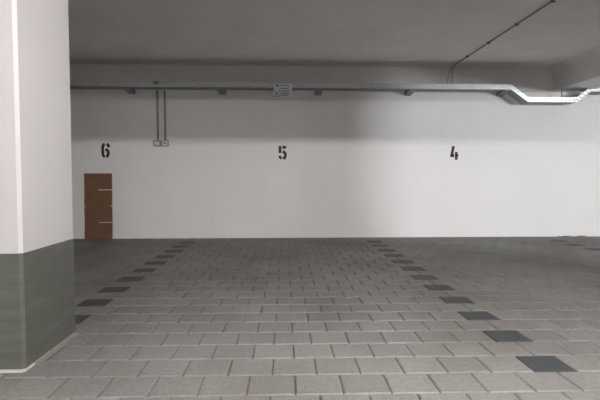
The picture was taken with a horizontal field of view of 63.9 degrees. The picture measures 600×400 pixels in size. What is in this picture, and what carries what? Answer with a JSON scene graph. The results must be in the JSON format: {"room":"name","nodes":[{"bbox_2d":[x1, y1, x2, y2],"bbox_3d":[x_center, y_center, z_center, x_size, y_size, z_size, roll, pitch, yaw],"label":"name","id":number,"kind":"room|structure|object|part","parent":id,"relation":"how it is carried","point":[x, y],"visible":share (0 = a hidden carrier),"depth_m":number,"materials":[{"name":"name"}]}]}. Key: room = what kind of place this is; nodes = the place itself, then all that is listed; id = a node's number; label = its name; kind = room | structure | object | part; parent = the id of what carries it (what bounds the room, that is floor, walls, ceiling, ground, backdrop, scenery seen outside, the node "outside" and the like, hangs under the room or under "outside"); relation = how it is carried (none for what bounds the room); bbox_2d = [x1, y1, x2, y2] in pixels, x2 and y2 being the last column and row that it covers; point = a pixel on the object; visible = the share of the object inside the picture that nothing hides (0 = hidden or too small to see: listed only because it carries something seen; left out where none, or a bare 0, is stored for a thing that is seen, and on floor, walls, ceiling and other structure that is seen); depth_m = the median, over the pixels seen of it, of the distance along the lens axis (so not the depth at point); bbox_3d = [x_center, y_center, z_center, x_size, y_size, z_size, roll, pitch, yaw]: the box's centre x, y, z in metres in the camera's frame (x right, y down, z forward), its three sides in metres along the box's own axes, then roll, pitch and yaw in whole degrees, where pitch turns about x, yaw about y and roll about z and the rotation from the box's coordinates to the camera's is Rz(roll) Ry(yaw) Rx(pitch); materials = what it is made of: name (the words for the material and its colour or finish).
{"room":"parking garage","nodes":[
{"label":"parking garage","id":0,"kind":"room"},
{"bbox_2d":[0,236,599,399],"bbox_3d":[-0.002,0.960,0.091,18.400,0.160,14.494,0,3,-2],"label":"floor","id":1,"kind":"structure","parent":0,"point":[222,318],"depth_m":2.96,"materials":[{"name":"grey concrete"}]},
{"bbox_2d":[0,0,79,372],"bbox_3d":[-1.507,-0.307,2.396,0.541,2.160,0.552,0,3,-2],"label":"pillar","id":2,"kind":"structure","parent":1,"relation":"on","point":[37,286],"depth_m":2.26,"materials":[{"name":"white paint"}]},
{"bbox_2d":[75,314,90,323],"bbox_3d":[-1.451,0.756,3.020,0.194,0.020,0.194,0,3,-2],"label":"paver","id":3,"kind":"object","parent":1,"relation":"on","point":[78,318],"visible":0.32,"depth_m":3.03,"materials":[{"name":"grey concrete"}]},
{"bbox_2d":[76,299,112,306],"bbox_3d":[-1.463,0.738,3.420,0.194,0.020,0.194,0,3,-2],"label":"paver","id":4,"kind":"object","parent":1,"relation":"on","point":[88,302],"visible":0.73,"depth_m":3.42,"materials":[{"name":"grey concrete"}]},
{"bbox_2d":[83,173,112,238],"bbox_3d":[-2.919,0.090,6.960,0.428,0.947,0.032,0,3,-2],"label":"door","id":5,"kind":"structure","parent":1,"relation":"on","point":[97,206],"depth_m":6.96,"materials":[{"name":"brown painted metal"}]},
{"bbox_2d":[98,287,129,292],"bbox_3d":[-1.475,0.719,3.819,0.194,0.020,0.194,0,3,-2],"label":"paver","id":6,"kind":"object","parent":1,"relation":"on","point":[107,289],"visible":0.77,"depth_m":3.81,"materials":[{"name":"grey concrete"}]},
{"bbox_2d":[117,277,143,281],"bbox_3d":[-1.487,0.701,4.219,0.194,0.020,0.194,0,3,-2],"label":"paver","id":7,"kind":"object","parent":1,"relation":"on","point":[126,279],"visible":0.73,"depth_m":4.21,"materials":[{"name":"grey concrete"}]},
{"bbox_2d":[132,268,156,272],"bbox_3d":[-1.499,0.683,4.618,0.194,0.020,0.194,0,3,-2],"label":"paver","id":8,"kind":"object","parent":1,"relation":"on","point":[140,270],"visible":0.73,"depth_m":4.61,"materials":[{"name":"grey concrete"}]},
{"bbox_2d":[143,261,166,264],"bbox_3d":[-1.511,0.664,5.017,0.194,0.020,0.194,0,3,-2],"label":"paver","id":9,"kind":"object","parent":1,"relation":"on","point":[148,262],"visible":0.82,"depth_m":4.99,"materials":[{"name":"grey concrete"}]},
{"bbox_2d":[155,255,174,257],"bbox_3d":[-1.523,0.646,5.417,0.194,0.020,0.194,0,3,-2],"label":"paver","id":10,"kind":"object","parent":1,"relation":"on","point":[158,256],"visible":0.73,"depth_m":5.42,"materials":[{"name":"grey concrete"}]},
{"bbox_2d":[163,250,182,252],"bbox_3d":[-1.535,0.628,5.816,0.194,0.020,0.194,0,3,-2],"label":"paver","id":11,"kind":"object","parent":1,"relation":"on","point":[166,251],"visible":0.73,"depth_m":5.78,"materials":[{"name":"grey concrete"}]},
{"bbox_2d":[171,245,188,247],"bbox_3d":[-1.547,0.610,6.216,0.194,0.020,0.194,0,3,-2],"label":"paver","id":12,"kind":"object","parent":1,"relation":"on","point":[175,246],"visible":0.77,"depth_m":6.21,"materials":[{"name":"grey concrete"}]},
{"bbox_2d":[372,245,388,246],"bbox_3d":[1.052,0.606,6.293,0.194,0.020,0.194,0,3,-2],"label":"paver","id":13,"kind":"object","parent":1,"relation":"on","point":[372,245],"visible":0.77,"depth_m":6.26,"materials":[{"name":"grey concrete"}]},
{"bbox_2d":[377,249,394,251],"bbox_3d":[1.064,0.624,5.894,0.194,0.020,0.194,0,3,-2],"label":"paver","id":14,"kind":"object","parent":1,"relation":"on","point":[380,250],"visible":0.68,"depth_m":5.87,"materials":[{"name":"grey concrete"}]},
{"bbox_2d":[384,254,403,256],"bbox_3d":[1.076,0.643,5.495,0.194,0.020,0.194,0,3,-2],"label":"paver","id":15,"kind":"object","parent":1,"relation":"on","point":[386,255],"visible":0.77,"depth_m":5.49,"materials":[{"name":"grey concrete"}]},
{"bbox_2d":[392,260,412,263],"bbox_3d":[1.088,0.661,5.095,0.194,0.020,0.194,0,3,-2],"label":"paver","id":16,"kind":"object","parent":1,"relation":"on","point":[394,261],"visible":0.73,"depth_m":5.09,"materials":[{"name":"grey concrete"}]},
{"bbox_2d":[400,267,424,270],"bbox_3d":[1.100,0.679,4.696,0.194,0.020,0.194,0,3,-2],"label":"paver","id":17,"kind":"object","parent":1,"relation":"on","point":[403,268],"visible":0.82,"depth_m":4.67,"materials":[{"name":"grey concrete"}]},
{"bbox_2d":[411,275,436,279],"bbox_3d":[1.112,0.697,4.296,0.194,0.020,0.194,0,3,-2],"label":"paver","id":18,"kind":"object","parent":1,"relation":"on","point":[417,277],"visible":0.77,"depth_m":4.27,"materials":[{"name":"grey concrete"}]},
{"bbox_2d":[424,285,453,289],"bbox_3d":[1.124,0.716,3.897,0.194,0.020,0.194,0,3,-2],"label":"paver","id":19,"kind":"object","parent":1,"relation":"on","point":[430,287],"visible":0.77,"depth_m":3.88,"materials":[{"name":"grey concrete"}]},
{"bbox_2d":[439,296,472,303],"bbox_3d":[1.136,0.734,3.498,0.194,0.020,0.194,0,3,-2],"label":"paver","id":20,"kind":"object","parent":1,"relation":"on","point":[447,299],"visible":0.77,"depth_m":3.50,"materials":[{"name":"grey concrete"}]},
{"bbox_2d":[458,311,498,320],"bbox_3d":[1.148,0.752,3.098,0.194,0.020,0.194,0,3,-2],"label":"paver","id":21,"kind":"object","parent":1,"relation":"on","point":[469,315],"visible":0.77,"depth_m":3.09,"materials":[{"name":"grey concrete"}]},
{"bbox_2d":[483,330,531,342],"bbox_3d":[1.160,0.770,2.699,0.194,0.020,0.194,0,3,-2],"label":"paver","id":22,"kind":"object","parent":1,"relation":"on","point":[496,335],"visible":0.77,"depth_m":2.68,"materials":[{"name":"grey concrete"}]},
{"bbox_2d":[516,356,576,372],"bbox_3d":[1.172,0.789,2.299,0.194,0.020,0.194,0,3,-2],"label":"paver","id":23,"kind":"object","parent":1,"relation":"on","point":[535,363],"visible":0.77,"depth_m":2.28,"materials":[{"name":"grey concrete"}]},
{"bbox_2d":[566,244,585,245],"bbox_3d":[3.651,0.603,6.371,0.194,0.020,0.194,0,3,-2],"label":"paver","id":24,"kind":"object","parent":1,"relation":"on","point":[566,244],"visible":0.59,"depth_m":6.39,"materials":[{"name":"grey concrete"}]},
{"bbox_2d":[583,248,599,250],"bbox_3d":[3.663,0.621,5.972,0.194,0.020,0.194,0,3,-2],"label":"paver","id":25,"kind":"object","parent":1,"relation":"on","point":[591,249],"visible":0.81,"depth_m":5.95,"materials":[{"name":"grey concrete"}]},
{"bbox_2d":[68,0,599,67],"bbox_3d":[-0.002,-1.757,-0.040,18.400,0.280,14.480,0,3,-2],"label":"ceiling","id":26,"kind":"structure","parent":0,"point":[369,33],"depth_m":5.39,"materials":[{"name":"paint"}]},
{"bbox_2d":[446,0,555,87],"bbox_3d":[2.240,-1.678,4.874,0.109,0.328,4.106,0,3,-2],"label":"cable","id":27,"kind":"object","parent":26,"relation":"attached to","point":[551,1],"visible":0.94,"depth_m":5.40,"materials":[{"name":"grey plastic"}]},
{"bbox_2d":[546,45,599,91],"bbox_3d":[4.010,-1.677,4.951,0.630,0.337,4.340,0,3,-2],"label":"beam","id":28,"kind":"structure","parent":26,"relation":"attached to","point":[580,72],"depth_m":6.56,"materials":[{"name":"paint"}]},
{"bbox_2d":[70,89,599,238],"bbox_3d":[-0.283,-0.714,7.149,18.400,2.860,0.200,0,3,-2],"label":"wall","id":29,"kind":"structure","parent":0,"point":[362,164],"depth_m":7.09,"materials":[{"name":"white paint"}]},
{"bbox_2d":[101,143,109,157],"bbox_3d":[-2.805,-0.717,6.949,0.128,0.220,0.002,0,3,-2],"label":"painted number","id":30,"kind":"object","parent":29,"relation":"attached to","point":[103,144],"visible":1,"depth_m":6.95,"materials":[{"name":"black paint"}]},
{"bbox_2d":[153,140,161,145],"bbox_3d":[-2.061,-0.819,6.947,0.113,0.088,0.053,0,3,-2],"label":"wall switch","id":31,"kind":"object","parent":29,"relation":"attached to","point":[155,142],"visible":1,"depth_m":6.93,"materials":[{"name":"grey plastic"}]},
{"bbox_2d":[156,90,158,139],"bbox_3d":[-2.055,-1.216,6.938,0.034,0.722,0.031,0,3,-2],"label":"conduit","id":32,"kind":"object","parent":29,"relation":"attached to","point":[157,115],"visible":1,"depth_m":6.92,"materials":[{"name":"grey plastic"}]},
{"bbox_2d":[162,140,168,145],"bbox_3d":[-1.950,-0.819,6.952,0.096,0.088,0.052,0,3,-2],"label":"wall socket","id":33,"kind":"object","parent":29,"relation":"attached to","point":[164,142],"visible":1,"depth_m":6.93,"materials":[{"name":"grey plastic"}]},
{"bbox_2d":[164,90,166,139],"bbox_3d":[-1.950,-1.217,6.942,0.034,0.722,0.031,0,3,-2],"label":"conduit","id":34,"kind":"object","parent":29,"relation":"attached to","point":[165,134],"visible":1,"depth_m":6.93,"materials":[{"name":"grey plastic"}]},
{"bbox_2d":[278,146,286,159],"bbox_3d":[-0.256,-0.690,7.051,0.130,0.210,0.002,0,3,-2],"label":"painted number","id":35,"kind":"object","parent":29,"relation":"attached to","point":[283,147],"visible":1,"depth_m":7.05,"materials":[{"name":"black paint"}]},
{"bbox_2d":[69,64,599,91],"bbox_3d":[-0.279,-1.808,6.974,18.000,0.416,0.050,0,3,-2],"label":"beam","id":36,"kind":"structure","parent":29,"relation":"attached to","point":[522,79],"depth_m":6.97,"materials":[{"name":"paint"}]},
{"bbox_2d":[70,81,599,103],"bbox_3d":[-0.274,-1.530,6.869,17.800,0.256,0.286,0,3,-2],"label":"cable tray","id":37,"kind":"object","parent":29,"relation":"attached to","point":[129,88],"visible":0.88,"depth_m":6.81,"materials":[{"name":"metal"}]},
{"bbox_2d":[274,83,291,96],"bbox_3d":[-0.238,-1.533,6.726,0.251,0.188,0.012,0,3,-2],"label":"sign","id":38,"kind":"object","parent":37,"relation":"attached to","point":[280,89],"visible":1,"depth_m":6.72,"materials":[{"name":"white plastic"}]},
{"bbox_3d":[-0.214,-1.478,6.725,0.113,0.051,0.001,0,3,-2],"label":"green panel","id":39,"kind":"part","parent":38,"relation":"part of","materials":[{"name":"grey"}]},
{"bbox_2d":[450,146,457,159],"bbox_3d":[2.294,-0.702,7.151,0.125,0.206,0.002,0,3,-2],"label":"painted number","id":40,"kind":"object","parent":29,"relation":"attached to","point":[453,147],"visible":1,"depth_m":7.15,"materials":[{"name":"black paint"}]}
]}

